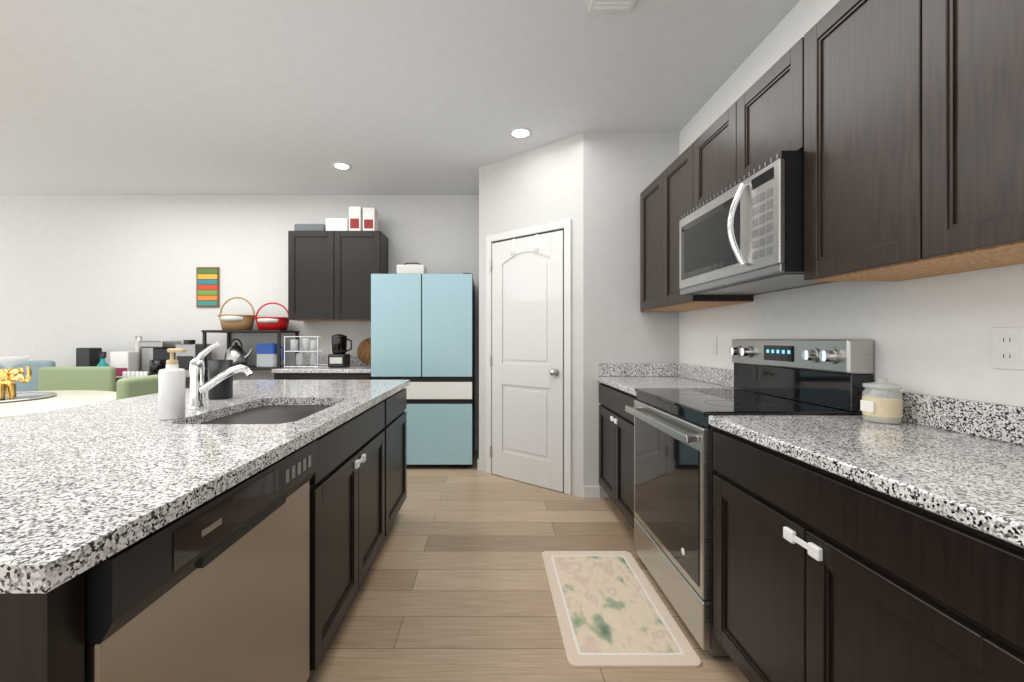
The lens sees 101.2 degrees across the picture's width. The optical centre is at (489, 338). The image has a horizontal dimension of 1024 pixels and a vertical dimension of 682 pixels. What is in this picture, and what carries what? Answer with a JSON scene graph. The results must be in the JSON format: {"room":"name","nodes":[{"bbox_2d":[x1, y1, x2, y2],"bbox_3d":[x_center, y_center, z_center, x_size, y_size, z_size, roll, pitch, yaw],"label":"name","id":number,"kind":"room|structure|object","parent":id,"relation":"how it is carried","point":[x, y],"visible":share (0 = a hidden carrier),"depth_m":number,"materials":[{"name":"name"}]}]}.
{"room":"kitchen","nodes":[
{"label":"kitchen","id":0,"kind":"room"},
{"bbox_2d":[0,195,478,440],"bbox_3d":[-2.340,-0.180,4.570,7.520,2.740,0.100,0,0,0],"label":"wall","id":1,"kind":"structure","parent":0,"point":[104,272],"depth_m":4.52,"materials":[{"name":"paint"}]},
{"bbox_2d":[196,267,219,306],"bbox_3d":[-3.030,-0.555,4.511,0.240,0.430,0.017,0,0,0],"label":"sign","id":2,"kind":"object","parent":1,"relation":"attached to","point":[207,278],"visible":1,"depth_m":4.50,"materials":[{"name":"multicoloured wood"}]},
{"bbox_2d":[288,231,387,320],"bbox_3d":[-1.551,-0.635,4.346,0.918,0.890,0.342,0,0,0],"label":"upper cabinet","id":3,"kind":"object","parent":1,"relation":"attached to","point":[329,272],"visible":0.89,"depth_m":4.19,"materials":[{"name":"brown wood"}]},
{"bbox_2d":[474,441,599,497],"bbox_3d":[-2.472,1.145,4.395,6.963,0.090,1.194,0,0,12],"label":"baseboard","id":4,"kind":"structure","parent":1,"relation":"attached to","point":[588,491],"depth_m":3.14,"materials":[{"name":"white wood"}]},
{"bbox_2d":[0,0,799,194],"bbox_3d":[-2.290,-1.580,0.660,7.620,0.060,7.920,0,0,0],"label":"ceiling","id":5,"kind":"structure","parent":0,"point":[98,97],"depth_m":2.56,"materials":[{"name":"paint"}]},
{"bbox_2d":[331,162,350,169],"bbox_3d":[-1.331,-1.548,3.755,0.170,0.005,0.167,0,0,21],"label":"recessed light","id":6,"kind":"object","parent":5,"relation":"in","point":[338,165],"depth_m":3.76,"materials":[{"name":"white"}]},
{"bbox_2d":[509,127,531,138],"bbox_3d":[0.230,-1.548,3.156,0.167,0.005,0.172,0,0,21],"label":"recessed light","id":7,"kind":"object","parent":5,"relation":"in","point":[520,133],"depth_m":3.16,"materials":[{"name":"white"}]},
{"bbox_2d":[589,0,635,11],"bbox_3d":[0.560,-1.538,1.873,0.200,0.023,0.185,0,0,0],"label":"air vent","id":8,"kind":"object","parent":5,"relation":"attached to","point":[595,5],"visible":1,"depth_m":1.92,"materials":[{"name":"metal"}]},
{"bbox_2d":[307,450,748,681],"bbox_3d":[-2.290,1.220,0.660,7.620,0.060,7.920,0,0,0],"label":"floor","id":9,"kind":"structure","parent":0,"point":[457,589],"depth_m":1.99,"materials":[{"name":"brown wood"}]},
{"bbox_2d":[0,360,55,391],"bbox_3d":[-4.459,0.700,3.834,0.520,0.980,0.510,0,0,-15],"label":"dining chair","id":10,"kind":"object","parent":9,"relation":"on","point":[32,385],"visible":0.12,"depth_m":4.03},
{"bbox_2d":[0,390,115,418],"bbox_3d":[-3.450,0.810,2.750,1.600,0.760,1.600,0,0,0],"label":"dining table","id":11,"kind":"object","parent":9,"relation":"on","point":[62,399],"visible":0.48,"depth_m":2.84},
{"bbox_2d":[0,366,56,402],"bbox_3d":[-3.500,0.310,2.980,0.600,0.237,0.600,0,0,0],"label":"tray","id":12,"kind":"object","parent":11,"relation":"on","point":[8,377],"visible":1,"depth_m":2.97,"materials":[{"name":"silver metal"}]},
{"bbox_2d":[38,366,115,391],"bbox_3d":[-3.845,0.725,3.735,0.620,0.930,0.510,0,0,-8],"label":"dining chair","id":13,"kind":"object","parent":9,"relation":"on","point":[101,378],"visible":0.22,"depth_m":3.91,"materials":[{"name":"green fabric"}]},
{"bbox_2d":[116,375,157,399],"bbox_3d":[-2.585,0.723,2.950,0.510,0.935,0.520,0,0,0],"label":"dining chair","id":14,"kind":"object","parent":9,"relation":"on","point":[142,385],"visible":0.09,"depth_m":2.77,"materials":[{"name":"green fabric"}]},
{"bbox_2d":[116,376,207,388],"bbox_3d":[-3.600,0.790,4.320,1.300,0.800,0.360,0,0,0],"label":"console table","id":15,"kind":"object","parent":9,"relation":"on","point":[187,380],"visible":0.03,"depth_m":4.15,"materials":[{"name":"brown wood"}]},
{"bbox_2d":[76,336,147,377],"bbox_3d":[-3.761,0.179,4.279,0.778,0.420,0.312,0,0,0],"label":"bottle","id":16,"kind":"object","parent":15,"relation":"on","point":[127,364],"visible":0.8,"depth_m":4.20,"materials":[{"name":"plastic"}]},
{"bbox_2d":[140,341,181,375],"bbox_3d":[-3.350,0.204,4.285,0.230,0.370,0.270,0,0,0],"label":"coffee maker","id":17,"kind":"object","parent":15,"relation":"on","point":[160,354],"visible":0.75,"depth_m":4.20,"materials":[{"name":"black plastic"}]},
{"bbox_2d":[176,340,211,377],"bbox_3d":[-3.020,0.199,4.287,0.200,0.380,0.265,0,0,0],"label":"espresso machine","id":18,"kind":"object","parent":15,"relation":"on","point":[184,358],"visible":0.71,"depth_m":4.16,"materials":[{"name":"silver metal"}]},
{"bbox_2d":[0,380,409,681],"bbox_3d":[-1.135,0.734,1.705,1.171,0.908,2.370,0,0,0],"label":"kitchen island","id":19,"kind":"object","parent":9,"relation":"on","point":[232,539],"visible":1,"depth_m":0.96,"materials":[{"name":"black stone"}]},
{"bbox_2d":[158,348,186,419],"bbox_3d":[-1.120,0.156,1.480,0.076,0.246,0.076,0,0,45],"label":"soap dispenser","id":20,"kind":"object","parent":19,"relation":"on","point":[171,379],"visible":1,"depth_m":1.45,"materials":[{"name":"white plastic"}]},
{"bbox_2d":[188,341,252,408],"bbox_3d":[-1.083,0.144,1.700,0.267,0.270,0.064,0,0,0],"label":"faucet","id":21,"kind":"object","parent":19,"relation":"on","point":[198,388],"visible":1,"depth_m":1.68,"materials":[{"name":"silver metal"}]},
{"bbox_2d":[208,359,232,399],"bbox_3d":[-1.270,0.189,1.980,0.100,0.180,0.100,0,0,0],"label":"utensil cup","id":22,"kind":"object","parent":19,"relation":"on","point":[224,389],"visible":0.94,"depth_m":1.94,"materials":[{"name":"black plastic"}]},
{"bbox_2d":[201,330,298,382],"bbox_3d":[-2.435,0.551,4.308,0.770,1.277,0.415,0,0,0],"label":"rack","id":23,"kind":"object","parent":9,"relation":"on","point":[252,367],"visible":0.33,"depth_m":4.12,"materials":[{"name":"black metal"}]},
{"bbox_2d":[217,297,255,329],"bbox_3d":[-2.600,-0.261,4.320,0.368,0.346,0.301,0,0,0],"label":"wicker basket","id":24,"kind":"object","parent":23,"relation":"on","point":[227,321],"visible":0.97,"depth_m":4.23,"materials":[{"name":"wicker"}]},
{"bbox_2d":[224,338,252,365],"bbox_3d":[-2.582,0.137,4.288,0.253,0.289,0.210,0,0,33],"label":"kettle","id":25,"kind":"object","parent":23,"relation":"in","point":[236,352],"visible":0.91,"depth_m":4.25,"materials":[{"name":"silver metal"}]},
{"bbox_2d":[256,343,283,366],"bbox_3d":[-2.242,0.164,4.300,0.261,0.235,0.124,0,0,0],"label":"water pitcher","id":26,"kind":"object","parent":23,"relation":"in","point":[266,353],"visible":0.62,"depth_m":4.24,"materials":[{"name":"white"}]},
{"bbox_2d":[254,302,289,329],"bbox_3d":[-2.235,-0.233,4.320,0.358,0.289,0.292,0,0,0],"label":"basket","id":27,"kind":"object","parent":23,"relation":"on","point":[263,323],"visible":0.81,"depth_m":4.22,"materials":[{"name":"wicker"}]},
{"bbox_2d":[272,356,372,379],"bbox_3d":[-1.556,0.684,4.192,0.928,1.008,0.624,0,0,0],"label":"countertop","id":28,"kind":"structure","parent":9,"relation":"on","point":[357,370],"depth_m":3.89,"materials":[{"name":"stone"}]},
{"bbox_2d":[284,336,331,367],"bbox_3d":[-1.820,0.127,4.225,0.330,0.304,0.360,0,0,0],"label":"dish rack","id":29,"kind":"object","parent":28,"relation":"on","point":[317,350],"visible":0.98,"depth_m":4.05,"materials":[{"name":"silver metal"}]},
{"bbox_2d":[328,334,351,367],"bbox_3d":[-1.479,0.114,4.179,0.212,0.330,0.182,0,0,0],"label":"blender","id":30,"kind":"object","parent":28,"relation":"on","point":[338,359],"visible":1,"depth_m":4.11,"materials":[{"name":"black plastic"}]},
{"bbox_2d":[357,338,370,363],"bbox_3d":[-1.270,0.127,4.472,0.290,0.284,0.076,0,0,0],"label":"cutting board","id":31,"kind":"object","parent":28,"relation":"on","point":[364,348],"visible":0.62,"depth_m":4.46,"materials":[{"name":"brown wood"}]},
{"bbox_2d":[371,273,474,465],"bbox_3d":[-0.623,0.292,4.155,0.925,1.794,0.670,0,0,0],"label":"refrigerator","id":32,"kind":"object","parent":9,"relation":"on","point":[423,325],"visible":0.74,"depth_m":3.82,"materials":[{"name":"blue metal"}]},
{"bbox_2d":[397,263,426,273],"bbox_3d":[-0.750,-0.671,4.050,0.260,0.131,0.200,0,0,0],"label":"box","id":33,"kind":"object","parent":32,"relation":"on","point":[401,269],"visible":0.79,"depth_m":3.95,"materials":[{"name":"white cardboard"}]},
{"bbox_2d":[542,551,700,667],"bbox_3d":[0.530,1.185,1.930,0.490,0.010,0.820,0,0,0],"label":"kitchen mat","id":34,"kind":"object","parent":9,"relation":"on","point":[609,614],"visible":1,"depth_m":1.79,"materials":[{"name":"white fabric"}]},
{"bbox_2d":[625,339,873,655],"bbox_3d":[1.073,0.595,1.920,0.686,1.189,0.750,0,0,0],"label":"range","id":35,"kind":"object","parent":9,"relation":"on","point":[674,471],"visible":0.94,"depth_m":1.74,"materials":[{"name":"silver metal"}]},
{"bbox_2d":[597,363,1023,681],"bbox_3d":[1.106,0.684,1.373,0.622,1.008,3.547,0,0,0],"label":"base cabinet","id":36,"kind":"object","parent":9,"relation":"on","point":[846,548],"visible":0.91,"depth_m":1.02,"materials":[{"name":"black wood"}]},
{"bbox_2d":[860,378,902,422],"bbox_3d":[1.325,0.205,1.420,0.102,0.148,0.101,0,0,0],"label":"candle jar","id":37,"kind":"object","parent":36,"relation":"on","point":[877,408],"visible":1,"depth_m":1.39,"materials":[{"name":"clear glass"}]},
{"bbox_2d":[479,132,678,497],"bbox_3d":[0.660,-0.180,3.835,1.520,2.740,1.370,0,0,0],"label":"wall","id":38,"kind":"structure","parent":0,"point":[595,180],"depth_m":3.15,"materials":[{"name":"paint"}]},
{"bbox_2d":[486,219,571,494],"bbox_3d":[0.273,0.137,3.447,0.846,2.106,0.084,0,0,40],"label":"door","id":39,"kind":"structure","parent":38,"relation":"attached to","point":[529,270],"depth_m":3.44,"materials":[{"name":"white wood"}]},
{"bbox_2d":[679,0,1023,415],"bbox_3d":[1.470,-0.180,0.660,0.100,2.740,7.920,0,0,0],"label":"wall","id":40,"kind":"structure","parent":0,"point":[932,335],"depth_m":1.51,"materials":[{"name":"paint"}]},
{"bbox_2d":[710,336,716,354],"bbox_3d":[1.413,0.041,2.646,0.011,0.113,0.071,0,0,0],"label":"outlet","id":41,"kind":"object","parent":40,"relation":"attached to","point":[713,339],"depth_m":2.65,"materials":[{"name":"white plastic"}]},
{"bbox_2d":[679,150,835,294],"bbox_3d":[1.183,-0.446,1.860,0.466,0.428,0.780,0,0,0],"label":"microwave","id":42,"kind":"object","parent":40,"relation":"attached to","point":[746,238],"visible":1,"depth_m":1.67,"materials":[{"name":"silver plastic"}]},
{"bbox_2d":[640,0,1023,311],"bbox_3d":[1.254,-0.630,1.454,0.327,0.860,3.387,0,0,0],"label":"upper cabinet","id":43,"kind":"object","parent":40,"relation":"attached to","point":[906,117],"visible":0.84,"depth_m":1.18,"materials":[{"name":"brown wood"}]},
{"bbox_2d":[992,327,1023,369],"bbox_3d":[1.413,0.025,1.143,0.011,0.115,0.068,0,0,0],"label":"outlet","id":44,"kind":"object","parent":40,"relation":"attached to","point":[1007,347],"depth_m":1.14,"materials":[{"name":"white plastic"}]}
]}

